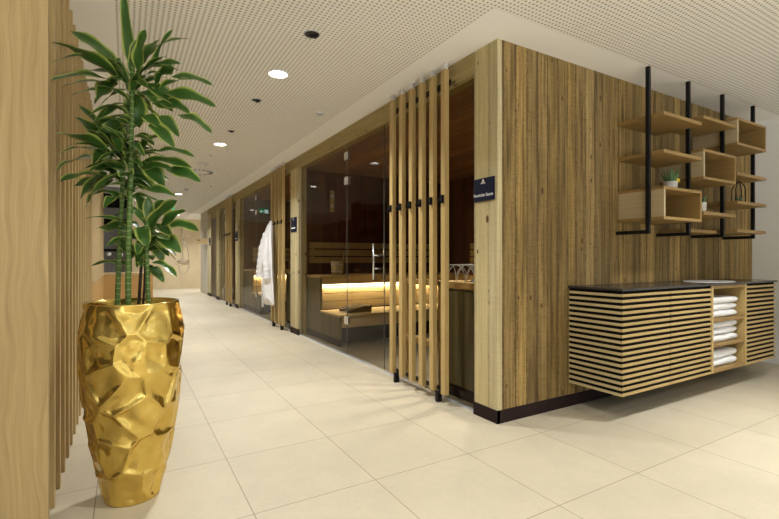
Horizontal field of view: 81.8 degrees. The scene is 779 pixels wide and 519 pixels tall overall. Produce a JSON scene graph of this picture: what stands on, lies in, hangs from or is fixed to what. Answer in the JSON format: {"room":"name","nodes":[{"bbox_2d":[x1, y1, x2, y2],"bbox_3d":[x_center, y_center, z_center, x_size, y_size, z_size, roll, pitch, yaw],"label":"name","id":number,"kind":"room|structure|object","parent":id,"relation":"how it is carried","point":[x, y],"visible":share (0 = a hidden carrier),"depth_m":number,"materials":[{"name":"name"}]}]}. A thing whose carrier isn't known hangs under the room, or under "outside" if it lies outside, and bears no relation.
{"room":"spa sauna area","nodes":[
{"label":"spa sauna area","id":0,"kind":"room"},
{"bbox_2d":[92,105,103,280],"bbox_3d":[-3.481,-0.624,5.349,0.048,1.678,2.690,0,0,-30],"label":"wall","id":1,"kind":"structure","parent":0,"point":[97,199],"depth_m":5.07,"materials":[{"name":"beige wood"}]},
{"bbox_2d":[132,217,200,288],"bbox_3d":[-8.718,-0.181,16.044,7.200,2.563,0.100,0,0,-30],"label":"wall","id":2,"kind":"structure","parent":0,"point":[192,278],"depth_m":16.64,"materials":[{"name":"beige stone"}]},
{"bbox_2d":[177,228,190,273],"bbox_3d":[-7.532,-0.331,16.545,0.499,1.839,0.268,0,0,1],"label":"shower","id":3,"kind":"object","parent":2,"relation":"attached to","point":[182,260],"visible":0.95,"depth_m":16.56,"materials":[{"name":"metal"}]},
{"bbox_2d":[201,210,207,294],"bbox_3d":[-5.784,-0.181,14.189,0.120,2.563,1.470,0,0,-30],"label":"wall","id":4,"kind":"structure","parent":0,"point":[204,216],"depth_m":14.07,"materials":[{"name":"grey paint"}]},
{"bbox_2d":[195,238,206,243],"bbox_3d":[-5.640,-0.515,13.498,0.331,0.170,0.068,0,0,-30],"label":"sign","id":5,"kind":"object","parent":4,"relation":"attached to","point":[197,240],"visible":1,"depth_m":13.46,"materials":[{"name":"brown wood"}]},
{"bbox_2d":[208,214,212,296],"bbox_3d":[-5.258,-0.102,13.292,0.120,2.405,0.610,0,0,-30],"label":"trim","id":6,"kind":"structure","parent":4,"relation":"attached to","point":[209,215],"depth_m":13.23,"materials":[{"name":"beige wood"}]},
{"bbox_2d":[224,209,234,299],"bbox_3d":[-3.514,-0.115,12.570,2.139,2.430,0.040,0,0,-30],"label":"wall","id":7,"kind":"structure","parent":0,"point":[233,210],"depth_m":12.14,"materials":[{"name":"brown wood"}]},
{"bbox_2d":[216,209,223,299],"bbox_3d":[-4.552,-0.102,12.088,0.120,2.405,0.400,0,0,-30],"label":"trim","id":8,"kind":"structure","parent":7,"relation":"attached to","point":[220,212],"depth_m":11.93,"materials":[{"name":"beige wood"}]},
{"bbox_2d":[244,199,290,307],"bbox_3d":[-2.130,-0.115,10.657,2.589,2.430,0.040,0,0,-30],"label":"wall","id":9,"kind":"structure","parent":0,"point":[263,206],"depth_m":10.14,"materials":[{"name":"brown wood"}]},
{"bbox_2d":[235,199,243,308],"bbox_3d":[-3.340,-0.102,10.023,0.120,2.405,0.290,0,0,-30],"label":"trim","id":10,"kind":"structure","parent":9,"relation":"attached to","point":[239,203],"depth_m":9.91,"materials":[{"name":"beige wood"}]},
{"bbox_2d":[220,300,289,330],"bbox_3d":[-3.083,1.093,9.547,0.058,0.014,6.450,0,0,-30],"label":"trim","id":11,"kind":"structure","parent":9,"relation":"attached to","point":[247,311],"depth_m":8.43,"materials":[{"name":"metal"}]},
{"bbox_2d":[253,247,290,261],"bbox_3d":[-2.079,-0.088,10.628,2.270,0.316,0.057,0,0,-30],"label":"backrest","id":12,"kind":"object","parent":9,"relation":"attached to","point":[254,248],"visible":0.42,"depth_m":10.40,"materials":[{"name":"brown wood"}]},
{"bbox_2d":[208,52,473,218],"bbox_3d":[-2.382,-1.302,8.385,0.120,0.323,11.985,0,0,-30],"label":"beam","id":13,"kind":"structure","parent":0,"point":[461,73],"depth_m":4.81,"materials":[{"name":"brown wood"}]},
{"bbox_2d":[212,218,215,297],"bbox_3d":[-4.912,-0.025,12.625,0.099,2.230,0.880,0,0,-30],"label":"door","id":14,"kind":"structure","parent":13,"relation":"attached to","point":[213,219],"depth_m":12.67,"materials":[{"name":"wood"}]},
{"bbox_2d":[255,191,257,314],"bbox_3d":[-2.279,-0.109,8.175,0.140,2.386,1.171,0,0,-30],"label":"door","id":15,"kind":"structure","parent":13,"relation":"attached to","point":[256,196],"depth_m":8.63,"materials":[{"name":"clear glass"}]},
{"bbox_2d":[344,126,384,369],"bbox_3d":[-0.277,-0.109,4.764,0.140,2.386,0.901,0,0,-30],"label":"door","id":16,"kind":"structure","parent":13,"relation":"attached to","point":[346,154],"depth_m":4.49,"materials":[{"name":"clear glass"}]},
{"bbox_2d":[245,84,473,201],"bbox_3d":[-0.103,-1.345,7.241,2.649,0.030,7.985,0,0,-30],"label":"ceiling","id":17,"kind":"structure","parent":0,"point":[366,155],"depth_m":5.70,"materials":[{"name":"brown wood"}]},
{"bbox_2d":[307,170,440,309],"bbox_3d":[-0.212,-0.115,7.388,2.589,2.430,0.040,0,0,-30],"label":"wall","id":18,"kind":"structure","parent":0,"point":[365,193],"depth_m":7.17,"materials":[{"name":"brown wood"}]},
{"bbox_2d":[291,217,296,231],"bbox_3d":[-1.401,-0.495,6.581,0.015,0.210,0.230,0,0,-30],"label":"room sign","id":19,"kind":"object","parent":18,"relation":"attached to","point":[294,219],"visible":1,"depth_m":6.54,"materials":[{"name":"black plastic"}]},
{"bbox_2d":[290,326,299,335],"bbox_3d":[-1.385,1.056,6.587,0.024,0.088,0.364,0,0,-30],"label":"baseboard","id":20,"kind":"structure","parent":18,"relation":"attached to","point":[292,329],"depth_m":6.57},
{"bbox_2d":[291,167,306,334],"bbox_3d":[-1.339,-0.102,6.612,0.120,2.405,0.360,0,0,-30],"label":"trim","id":21,"kind":"structure","parent":18,"relation":"attached to","point":[298,175],"depth_m":6.47,"materials":[{"name":"beige wood"}]},
{"bbox_2d":[330,190,333,211],"bbox_3d":[-0.884,-0.885,6.951,0.070,0.330,0.034,0,0,-30],"label":"board","id":22,"kind":"object","parent":18,"relation":"attached to","point":[331,191],"visible":1,"depth_m":6.94,"materials":[{"name":"brown wood"}]},
{"bbox_2d":[309,242,428,262],"bbox_3d":[-0.195,-0.088,7.339,2.350,0.316,0.057,0,0,-30],"label":"backrest","id":23,"kind":"object","parent":18,"relation":"attached to","point":[312,245],"visible":0.58,"depth_m":7.10,"materials":[{"name":"brown wood"}]},
{"bbox_2d":[49,288,778,518],"bbox_3d":[-2.321,1.129,6.870,8.950,0.063,22.200,0,0,-30],"label":"floor","id":24,"kind":"structure","parent":0,"point":[272,422],"depth_m":2.62,"materials":[{"name":"beige tile"}]},
{"bbox_2d":[0,0,91,518],"bbox_3d":[-2.137,-0.181,2.958,0.155,2.562,2.741,0,0,-30],"label":"wall","id":25,"kind":"structure","parent":24,"relation":"on","point":[46,235],"depth_m":1.80,"materials":[{"name":"brown wood"}]},
{"bbox_2d":[104,186,131,271],"bbox_3d":[-4.609,-0.050,7.371,0.670,2.300,0.380,0,0,-30],"label":"shelf","id":26,"kind":"object","parent":24,"relation":"on","point":[113,207],"visible":0.09,"depth_m":7.51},
{"bbox_2d":[92,272,152,300],"bbox_3d":[-3.624,0.657,5.555,1.370,0.885,3.170,0,0,-30],"label":"counter","id":27,"kind":"object","parent":24,"relation":"on","point":[103,287],"depth_m":6.56,"materials":[{"name":"brown wood"}]},
{"bbox_2d":[92,272,151,284],"bbox_3d":[-3.624,0.230,5.555,1.370,0.030,3.170,0,0,-30],"label":"countertop","id":28,"kind":"structure","parent":27,"relation":"on","point":[105,273],"depth_m":6.56,"materials":[{"name":"brown wood"}]},
{"bbox_2d":[77,297,183,507],"bbox_3d":[-1.196,0.648,2.100,0.431,0.903,0.429,0,0,20],"label":"planter","id":29,"kind":"object","parent":24,"relation":"on","point":[129,370],"visible":0.99,"depth_m":1.95,"materials":[{"name":"gold metal"}]},
{"bbox_2d":[51,0,215,304],"bbox_3d":[-1.125,-0.503,2.049,0.604,1.507,0.682,0,0,-30],"label":"dracaena","id":30,"kind":"object","parent":29,"relation":"on","point":[114,131],"visible":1,"depth_m":2.09,"materials":[{"name":"green plant"}]},
{"bbox_2d":[223,194,232,306],"bbox_3d":[-3.762,-0.181,10.471,0.097,2.563,0.650,0,0,-30],"label":"screen","id":31,"kind":"object","parent":24,"relation":"on","point":[228,200],"visible":1,"depth_m":10.38,"materials":[{"name":"brown wood"}]},
{"bbox_2d":[244,269,289,313],"bbox_3d":[-1.802,0.667,10.018,2.510,0.859,1.386,0,0,-30],"label":"bench","id":32,"kind":"object","parent":24,"relation":"on","point":[249,284],"visible":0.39,"depth_m":9.45,"materials":[{"name":"brown wood"}]},
{"bbox_2d":[271,162,285,329],"bbox_3d":[-1.780,-0.181,7.092,0.097,2.563,0.655,0,0,-30],"label":"screen","id":33,"kind":"object","parent":24,"relation":"on","point":[281,169],"visible":0.84,"depth_m":6.99,"materials":[{"name":"brown wood"}]},
{"bbox_2d":[255,221,273,306],"bbox_3d":[-1.973,0.085,7.110,0.216,1.370,0.451,0,0,-30],"label":"bathrobe","id":34,"kind":"object","parent":33,"relation":"hanging from","point":[265,261],"visible":1,"depth_m":7.00,"materials":[{"name":"white fabric"}]},
{"bbox_2d":[285,261,290,326],"bbox_3d":[-1.242,0.573,7.254,0.740,1.049,0.570,0,0,-30],"label":"stove","id":35,"kind":"object","parent":24,"relation":"on","point":[288,276],"visible":0.06,"depth_m":7.20,"materials":[{"name":"metal"}]},
{"bbox_2d":[307,272,464,346],"bbox_3d":[0.116,0.667,6.749,2.510,0.859,1.386,0,0,-30],"label":"bench","id":36,"kind":"object","parent":24,"relation":"on","point":[328,326],"visible":0.52,"depth_m":6.23,"materials":[{"name":"brown wood"}]},
{"bbox_2d":[331,261,344,274],"bbox_3d":[-0.741,0.138,6.441,0.204,0.200,0.204,0,0,-30],"label":"bucket","id":37,"kind":"object","parent":36,"relation":"on","point":[337,267],"visible":0.94,"depth_m":6.36,"materials":[{"name":"brown wood"}]},
{"bbox_2d":[338,303,371,312],"bbox_3d":[-0.452,0.655,5.938,0.350,0.085,0.340,0,0,-30],"label":"headrest cover","id":38,"kind":"object","parent":36,"relation":"on","point":[358,307],"visible":0.95,"depth_m":5.87,"materials":[{"name":"brown wood"}]},
{"bbox_2d":[386,63,450,401],"bbox_3d":[0.208,-0.181,3.703,0.097,2.563,0.834,0,0,-30],"label":"screen","id":39,"kind":"object","parent":24,"relation":"on","point":[444,389],"visible":1,"depth_m":3.62,"materials":[{"name":"brown wood"}]},
{"bbox_2d":[406,278,440,385],"bbox_3d":[0.306,0.641,4.023,0.060,0.912,0.610,0,0,-30],"label":"guard rail","id":40,"kind":"object","parent":24,"relation":"on","point":[407,279],"visible":0.26,"depth_m":3.94,"materials":[{"name":"brown wood"}]},
{"bbox_2d":[439,264,473,403],"bbox_3d":[0.889,0.573,3.623,0.740,1.049,0.650,0,0,-30],"label":"stove","id":41,"kind":"object","parent":24,"relation":"on","point":[461,292],"visible":0.15,"depth_m":3.49,"materials":[{"name":"wood"}]},
{"bbox_2d":[461,275,473,279],"bbox_3d":[1.839,0.667,5.687,0.628,0.859,2.150,0,0,-30],"label":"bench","id":42,"kind":"object","parent":24,"relation":"on","point":[470,277],"visible":0.07,"depth_m":6.33,"materials":[{"name":"brown wood"}]},
{"bbox_2d":[70,0,778,218],"bbox_3d":[-2.364,-1.478,6.845,8.850,0.030,22.200,0,0,-30],"label":"ceiling","id":43,"kind":"structure","parent":0,"point":[730,48],"depth_m":3.20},
{"bbox_2d":[197,162,208,166],"bbox_3d":[-2.857,-1.438,6.894,0.170,0.050,0.170,0,0,-30],"label":"smoke detector","id":44,"kind":"object","parent":43,"relation":"attached to","point":[203,164],"visible":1,"depth_m":6.85,"materials":[{"name":"white plastic"}]},
{"bbox_2d":[191,167,216,174],"bbox_3d":[-3.209,-1.453,7.529,0.600,0.020,0.600,0,0,-30],"label":"ceiling vent","id":45,"kind":"object","parent":43,"relation":"in","point":[199,171],"visible":0.62,"depth_m":7.49,"materials":[{"name":"white plastic"}]},
{"bbox_2d":[213,142,226,145],"bbox_3d":[-2.165,-1.458,5.750,0.172,0.009,0.172,0,0,-30],"label":"recessed light","id":46,"kind":"object","parent":43,"relation":"in","point":[215,143],"visible":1,"depth_m":5.75,"materials":[{"name":"white plastic"}]},
{"bbox_2d":[251,98,261,102],"bbox_3d":[-1.230,-1.455,4.155,0.096,0.016,0.096,0,0,-30],"label":"recessed light","id":47,"kind":"object","parent":43,"relation":"in","point":[257,100],"visible":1,"depth_m":4.16,"materials":[{"name":"grey plastic"}]},
{"bbox_2d":[267,69,288,78],"bbox_3d":[-0.881,-1.458,3.561,0.172,0.009,0.172,0,0,-30],"label":"recessed light","id":48,"kind":"object","parent":43,"relation":"in","point":[275,73],"visible":1,"depth_m":3.55,"materials":[{"name":"white plastic"}]},
{"bbox_2d":[269,71,286,77],"bbox_3d":[-0.881,-1.460,3.561,0.144,0.006,0.144,0,0,-30],"label":"diffuser","id":49,"kind":"object","parent":48,"relation":"attached to","point":[275,74],"depth_m":3.57,"materials":[{"name":"white plastic"}]},
{"bbox_2d":[304,30,319,38],"bbox_3d":[-0.505,-1.455,2.932,0.108,0.016,0.108,0,0,-30],"label":"recessed light","id":50,"kind":"object","parent":43,"relation":"in","point":[313,34],"visible":1,"depth_m":2.93,"materials":[{"name":"grey plastic"}]},
{"bbox_2d":[616,66,650,234],"bbox_3d":[1.912,-0.827,3.535,0.028,1.273,0.267,0,0,-30],"label":"hanger","id":51,"kind":"object","parent":43,"relation":"hanging from","point":[647,230],"visible":1,"depth_m":3.42,"materials":[{"name":"black metal"}]},
{"bbox_2d":[618,186,701,224],"bbox_3d":[2.187,-0.417,3.640,0.551,0.249,0.359,0,0,-30],"label":"shelf box","id":52,"kind":"object","parent":51,"relation":"attached to","point":[669,205],"visible":1,"depth_m":3.58,"materials":[{"name":"brown wood"}]},
{"bbox_2d":[659,165,679,187],"bbox_3d":[2.275,-0.646,3.629,0.144,0.209,0.123,0,0,10],"label":"potted succulent","id":53,"kind":"object","parent":52,"relation":"on","point":[672,180],"visible":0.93,"depth_m":3.61,"materials":[{"name":"green plant"}]},
{"bbox_2d":[618,111,701,135],"bbox_3d":[2.187,-1.085,3.640,0.551,0.027,0.359,0,0,-30],"label":"shelf","id":54,"kind":"object","parent":51,"relation":"attached to","point":[663,122],"visible":1,"depth_m":3.60,"materials":[{"name":"brown wood"}]},
{"bbox_2d":[618,149,701,167],"bbox_3d":[2.187,-0.802,3.640,0.551,0.027,0.359,0,0,-30],"label":"shelf","id":55,"kind":"object","parent":51,"relation":"attached to","point":[660,158],"visible":1,"depth_m":3.59,"materials":[{"name":"brown wood"}]},
{"bbox_2d":[656,81,690,236],"bbox_3d":[2.412,-0.827,3.829,0.028,1.273,0.267,0,0,-30],"label":"hanger","id":56,"kind":"object","parent":43,"relation":"hanging from","point":[688,83],"visible":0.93,"depth_m":3.72,"materials":[{"name":"black metal"}]},
{"bbox_2d":[658,229,716,234],"bbox_3d":[2.650,-0.236,3.996,0.550,0.027,0.212,0,0,-30],"label":"shelf","id":57,"kind":"object","parent":56,"relation":"on","point":[693,231],"visible":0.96,"depth_m":3.89,"materials":[{"name":"brown wood"}]},
{"bbox_2d":[658,148,735,189],"bbox_3d":[2.687,-0.767,3.933,0.550,0.245,0.359,0,0,-30],"label":"shelf box","id":58,"kind":"object","parent":56,"relation":"attached to","point":[716,169],"visible":0.69,"depth_m":3.89,"materials":[{"name":"brown wood"}]},
{"bbox_2d":[671,115,735,137],"bbox_3d":[2.687,-1.149,3.933,0.550,0.027,0.359,0,0,-30],"label":"shelf","id":59,"kind":"object","parent":56,"relation":"attached to","point":[709,124],"visible":0.73,"depth_m":3.90,"materials":[{"name":"brown wood"}]},
{"bbox_2d":[702,211,735,219],"bbox_3d":[2.687,-0.370,3.933,0.550,0.027,0.359,0,0,-30],"label":"shelf","id":60,"kind":"object","parent":56,"relation":"attached to","point":[705,214],"visible":0.49,"depth_m":3.83,"materials":[{"name":"brown wood"}]},
{"bbox_2d":[702,196,706,210],"bbox_3d":[2.615,-0.466,3.786,0.102,0.164,0.096,0,0,-30],"label":"potted succulent","id":61,"kind":"object","parent":60,"relation":"on","point":[704,204],"visible":0.34,"depth_m":3.74,"materials":[{"name":"white ceramic"}]},
{"bbox_2d":[702,202,706,210],"bbox_3d":[2.611,-0.426,3.781,0.090,0.085,0.090,0,0,-30],"label":"pot","id":62,"kind":"object","parent":61,"relation":"on","point":[704,204],"depth_m":3.74,"materials":[{"name":"white ceramic"}]},
{"bbox_2d":[691,94,724,237],"bbox_3d":[2.912,-0.827,4.122,0.028,1.273,0.267,0,0,-30],"label":"hanger","id":63,"kind":"object","parent":43,"relation":"hanging from","point":[722,96],"visible":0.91,"depth_m":4.01,"materials":[{"name":"black metal"}]},
{"bbox_2d":[701,229,765,235],"bbox_3d":[3.195,-0.243,4.231,0.571,0.027,0.359,0,0,-30],"label":"shelf","id":64,"kind":"object","parent":63,"relation":"attached to","point":[730,231],"visible":0.55,"depth_m":4.09,"materials":[{"name":"brown wood"}]},
{"bbox_2d":[706,200,765,209],"bbox_3d":[3.195,-0.494,4.231,0.571,0.027,0.359,0,0,-30],"label":"shelf","id":65,"kind":"object","parent":63,"relation":"attached to","point":[729,205],"visible":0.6,"depth_m":4.13,"materials":[{"name":"brown wood"}]},
{"bbox_2d":[731,181,745,201],"bbox_3d":[3.300,-0.620,4.255,0.118,0.224,0.119,0,0,-30],"label":"wire lantern","id":66,"kind":"object","parent":65,"relation":"on","point":[736,198],"visible":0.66,"depth_m":4.24,"materials":[{"name":"black metal"}]},
{"bbox_2d":[736,172,765,183],"bbox_3d":[3.195,-0.744,4.231,0.571,0.027,0.359,0,0,-30],"label":"shelf","id":67,"kind":"object","parent":63,"relation":"attached to","point":[742,177],"visible":0.49,"depth_m":4.13,"materials":[{"name":"brown wood"}]},
{"bbox_2d":[722,106,754,239],"bbox_3d":[3.429,-0.827,4.425,0.028,1.273,0.267,0,0,-30],"label":"hanger","id":68,"kind":"object","parent":43,"relation":"hanging from","point":[752,108],"visible":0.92,"depth_m":4.31,"materials":[{"name":"black metal"}]},
{"bbox_2d":[693,117,765,156],"bbox_3d":[3.195,-1.117,4.231,0.571,0.240,0.359,0,0,-30],"label":"shelf box","id":69,"kind":"object","parent":68,"relation":"attached to","point":[748,137],"visible":0.56,"depth_m":4.15,"materials":[{"name":"brown wood"}]},
{"bbox_2d":[449,176,473,274],"bbox_3d":[1.977,-0.115,6.264,0.050,2.430,4.115,0,0,-30],"label":"wall","id":70,"kind":"structure","parent":0,"point":[461,191],"depth_m":7.53,"materials":[{"name":"brown wood"}]},
{"bbox_2d":[470,243,473,262],"bbox_3d":[2.005,-0.088,6.104,0.057,0.316,2.700,0,0,-30],"label":"backrest","id":71,"kind":"object","parent":70,"relation":"attached to","point":[471,244],"visible":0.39,"depth_m":7.21,"materials":[{"name":"brown wood"}]},
{"bbox_2d":[502,40,751,409],"bbox_3d":[2.317,-0.181,3.977,3.679,2.563,0.085,0,0,-30],"label":"wall","id":72,"kind":"structure","parent":0,"point":[563,142],"depth_m":3.34,"materials":[{"name":"brown wood"}]},
{"bbox_2d":[299,334,472,411],"bbox_3d":[-0.314,1.093,4.827,0.058,0.014,3.747,0,0,-30],"label":"trim","id":73,"kind":"structure","parent":72,"relation":"attached to","point":[413,383],"depth_m":4.24,"materials":[{"name":"metal"}]},
{"bbox_2d":[474,176,494,202],"bbox_3d":[0.648,-0.473,3.090,0.015,0.157,0.199,0,0,-30],"label":"room sign","id":74,"kind":"object","parent":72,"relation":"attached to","point":[484,188],"visible":1,"depth_m":3.08,"materials":[{"name":"black plastic"}]},
{"bbox_2d":[473,401,499,423],"bbox_3d":[0.665,1.056,3.092,0.025,0.088,0.238,0,0,-30],"label":"baseboard","id":75,"kind":"structure","parent":72,"relation":"attached to","point":[485,412],"depth_m":3.08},
{"bbox_2d":[474,38,501,410],"bbox_3d":[0.710,-0.181,3.118,0.119,2.563,0.230,0,0,-30],"label":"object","id":76,"kind":"structure","parent":72,"relation":"attached to","point":[487,59],"depth_m":3.06,"materials":[{"name":"beige wood"}]},
{"bbox_2d":[496,389,611,423],"bbox_3d":[2.318,1.056,3.931,3.723,0.088,0.014,0,0,-30],"label":"baseboard","id":77,"kind":"structure","parent":72,"relation":"attached to","point":[518,412],"depth_m":3.23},
{"bbox_2d":[569,288,669,396],"bbox_3d":[1.694,0.570,3.318,0.591,0.704,0.416,0,0,-30],"label":"vanity cabinet","id":78,"kind":"object","parent":72,"relation":"attached to","point":[619,341],"visible":1,"depth_m":3.15,"materials":[{"name":"brown wood"}]},
{"bbox_2d":[568,278,777,290],"bbox_3d":[2.469,0.210,3.766,2.404,0.016,0.428,0,0,-30],"label":"countertop","id":79,"kind":"structure","parent":78,"relation":"on","point":[637,286],"depth_m":3.50,"materials":[{"name":"black stone"}]},
{"bbox_2d":[683,280,735,282],"bbox_3d":[2.805,0.199,3.953,0.540,0.007,0.340,0,0,-30],"label":"washbasin","id":80,"kind":"object","parent":79,"relation":"in","point":[698,281],"visible":0.99,"depth_m":3.92,"materials":[{"name":"white ceramic"}]},
{"bbox_2d":[669,286,710,383],"bbox_3d":[2.209,0.570,3.620,0.598,0.704,0.416,0,0,-30],"label":"vanity cabinet","id":81,"kind":"object","parent":72,"relation":"attached to","point":[689,311],"visible":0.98,"depth_m":3.43,"materials":[{"name":"brown wood"}]},
{"bbox_2d":[710,284,746,373],"bbox_3d":[2.730,0.570,3.926,0.604,0.704,0.416,0,0,-30],"label":"niche","id":82,"kind":"object","parent":72,"relation":"attached to","point":[739,291],"visible":0.33,"depth_m":3.89,"materials":[{"name":"brown wood"}]},
{"bbox_2d":[713,355,736,366],"bbox_3d":[2.737,0.866,3.903,0.512,0.066,0.292,0,0,-30],"label":"folded towel","id":83,"kind":"object","parent":82,"relation":"on","point":[730,358],"visible":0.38,"depth_m":3.80,"materials":[{"name":"white fabric"}]},
{"bbox_2d":[713,346,736,358],"bbox_3d":[2.734,0.800,3.900,0.521,0.066,0.294,0,0,-30],"label":"folded towel","id":84,"kind":"object","parent":83,"relation":"on","point":[721,351],"visible":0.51,"depth_m":3.81,"materials":[{"name":"white fabric"}]},
{"bbox_2d":[713,332,736,341],"bbox_3d":[2.737,0.667,3.900,0.518,0.057,0.296,0,0,-30],"label":"folded towel","id":85,"kind":"object","parent":82,"relation":"on","point":[718,337],"visible":0.34,"depth_m":3.80,"materials":[{"name":"white fabric"}]},
{"bbox_2d":[713,326,736,334],"bbox_3d":[2.734,0.609,3.901,0.516,0.057,0.291,0,0,-30],"label":"folded towel","id":86,"kind":"object","parent":85,"relation":"on","point":[721,330],"visible":0.38,"depth_m":3.79,"materials":[{"name":"white fabric"}]},
{"bbox_2d":[713,320,736,327],"bbox_3d":[2.733,0.551,3.901,0.514,0.058,0.291,0,0,-30],"label":"folded towel","id":87,"kind":"object","parent":86,"relation":"on","point":[728,322],"visible":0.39,"depth_m":3.79,"materials":[{"name":"white fabric"}]},
{"bbox_2d":[713,309,737,317],"bbox_3d":[2.736,0.463,3.899,0.507,0.057,0.297,0,0,-30],"label":"folded towel","id":88,"kind":"object","parent":82,"relation":"on","point":[726,312],"visible":0.41,"depth_m":3.79,"materials":[{"name":"white fabric"}]},
{"bbox_2d":[713,302,735,310],"bbox_3d":[2.731,0.405,3.898,0.514,0.057,0.294,0,0,-30],"label":"folded towel","id":89,"kind":"object","parent":88,"relation":"on","point":[720,306],"visible":0.41,"depth_m":3.79,"materials":[{"name":"white fabric"}]},
{"bbox_2d":[713,295,737,303],"bbox_3d":[2.736,0.347,3.895,0.502,0.057,0.304,0,0,-30],"label":"folded towel","id":90,"kind":"object","parent":89,"relation":"on","point":[717,299],"visible":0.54,"depth_m":3.79,"materials":[{"name":"white fabric"}]},
{"bbox_2d":[713,315,744,321],"bbox_3d":[2.732,0.503,3.923,0.552,0.022,0.400,0,0,-30],"label":"shelf","id":91,"kind":"object","parent":82,"relation":"attached to","point":[732,317],"depth_m":3.79,"materials":[{"name":"brown wood"}]},
{"bbox_2d":[713,338,744,347],"bbox_3d":[2.732,0.707,3.923,0.552,0.022,0.400,0,0,-30],"label":"shelf","id":92,"kind":"object","parent":82,"relation":"attached to","point":[735,340],"depth_m":3.77,"materials":[{"name":"brown wood"}]},
{"bbox_2d":[747,282,774,364],"bbox_3d":[3.242,0.570,4.227,0.579,0.704,0.416,0,0,-30],"label":"vanity cabinet","id":93,"kind":"object","parent":72,"relation":"attached to","point":[760,296],"visible":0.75,"depth_m":4.05,"materials":[{"name":"brown wood"}]},
{"bbox_2d":[663,181,677,187],"bbox_3d":[2.271,-0.581,3.639,0.104,0.078,0.104,0,0,-30],"label":"pot","id":94,"kind":"object","parent":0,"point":[667,183],"depth_m":3.60,"materials":[{"name":"white ceramic"}]},
{"bbox_2d":[752,118,778,363],"bbox_3d":[5.519,-0.181,2.252,0.100,2.563,6.300,0,0,-30],"label":"wall","id":95,"kind":"structure","parent":0,"point":[765,247],"depth_m":4.74,"materials":[{"name":"paint"}]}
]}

